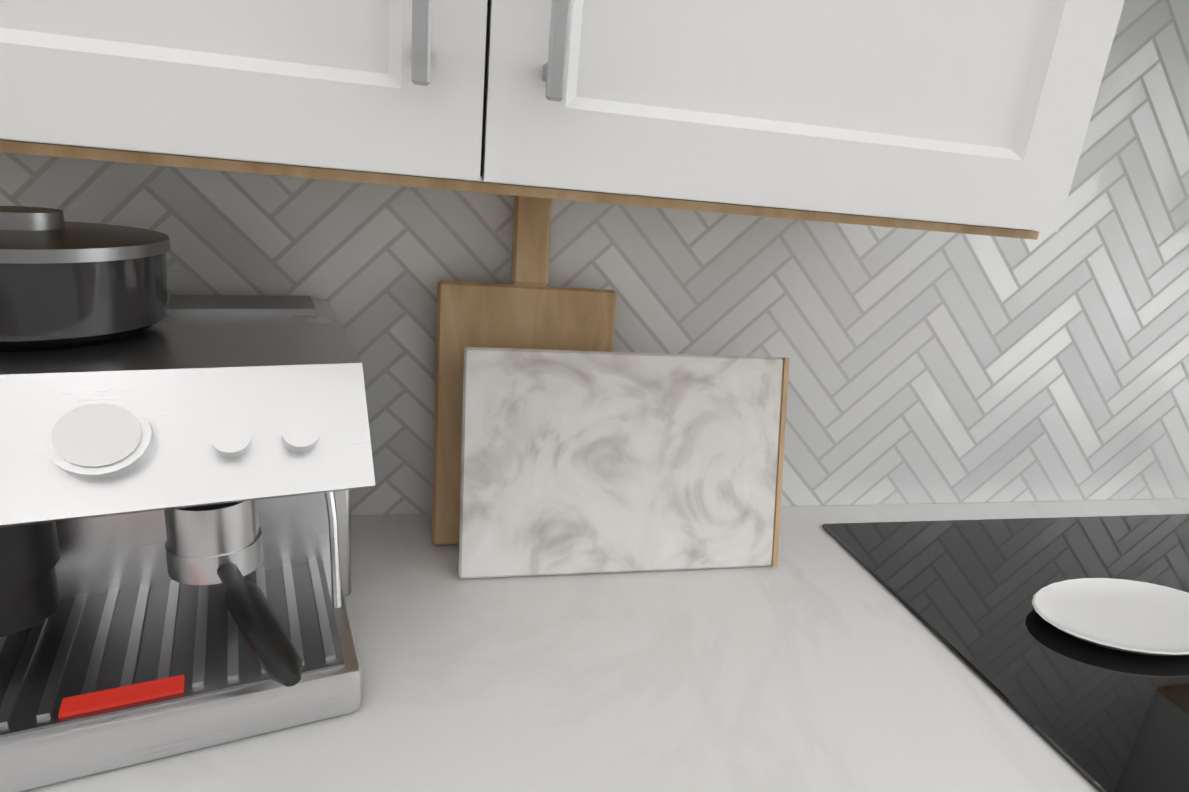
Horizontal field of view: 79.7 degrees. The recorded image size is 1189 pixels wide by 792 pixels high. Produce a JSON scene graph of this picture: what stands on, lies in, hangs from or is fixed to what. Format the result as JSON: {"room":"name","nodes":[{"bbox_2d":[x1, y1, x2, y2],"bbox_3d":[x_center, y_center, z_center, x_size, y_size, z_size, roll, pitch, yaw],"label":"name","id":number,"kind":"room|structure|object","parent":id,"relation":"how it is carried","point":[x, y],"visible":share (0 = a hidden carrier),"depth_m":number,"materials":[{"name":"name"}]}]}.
{"room":"kitchen","nodes":[
{"label":"kitchen","id":0,"kind":"room"},
{"bbox_3d":[0.015,1.812,-0.854,8.840,0.120,5.560,1,19,-14],"label":"floor","id":1,"kind":"structure","parent":0,"visible":0},
{"bbox_2d":[20,498,1188,791],"bbox_3d":[0.585,0.719,0.995,3.616,0.915,0.693,1,19,-14],"label":"countertop","id":2,"kind":"structure","parent":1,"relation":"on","point":[818,658],"depth_m":0.69,"materials":[{"name":"white stone"}]},
{"bbox_2d":[0,206,374,791],"bbox_3d":[-0.404,0.054,0.612,0.380,0.395,0.441,-3,20,-26],"label":"espresso machine","id":3,"kind":"object","parent":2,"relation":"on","point":[181,476],"visible":1,"depth_m":0.58,"materials":[{"name":"silver metal"}]},
{"bbox_2d":[432,195,616,545],"bbox_3d":[-0.086,-0.030,0.890,0.220,0.441,0.086,1,19,-14],"label":"cutting board","id":4,"kind":"object","parent":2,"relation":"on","point":[527,309],"visible":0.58,"depth_m":0.87,"materials":[{"name":"brown wood"}]},
{"bbox_2d":[458,347,788,578],"bbox_3d":[0.043,0.082,0.872,0.406,0.266,0.081,1,19,-14],"label":"marble cutting board","id":5,"kind":"object","parent":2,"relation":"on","point":[578,462],"visible":1,"depth_m":0.86,"materials":[{"name":"white stone"}]},
{"bbox_2d":[822,514,1188,791],"bbox_3d":[0.831,0.267,0.905,0.900,0.040,0.530,1,19,-14],"label":"cooktop","id":6,"kind":"object","parent":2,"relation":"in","point":[1101,719],"visible":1,"depth_m":0.84,"materials":[{"name":"black glass"}]},
{"bbox_2d":[1032,578,1188,655],"bbox_3d":[0.655,0.269,0.864,0.270,0.016,0.150,1,19,-14],"label":"plate","id":7,"kind":"object","parent":6,"relation":"on","point":[1137,617],"visible":0.98,"depth_m":0.87,"materials":[{"name":"white ceramic"}]},
{"bbox_3d":[-0.349,-0.469,0.820,8.140,3.100,0.150,1,19,-14],"label":"wall","id":8,"kind":"structure","parent":0,"visible":0},
{"bbox_2d":[0,0,1124,239],"bbox_3d":[-0.072,-0.721,0.525,1.050,1.070,0.349,1,19,-14],"label":"upper cabinet","id":9,"kind":"object","parent":8,"relation":"attached to","point":[962,116],"visible":1,"depth_m":0.52,"materials":[{"name":"white wood"}]},
{"bbox_2d":[0,0,1188,514],"bbox_3d":[0.600,-0.315,1.011,3.615,1.034,0.008,1,19,-14],"label":"backsplash","id":10,"kind":"structure","parent":8,"relation":"attached to","point":[926,366],"depth_m":1.01,"materials":[{"name":"tile"}]}
]}

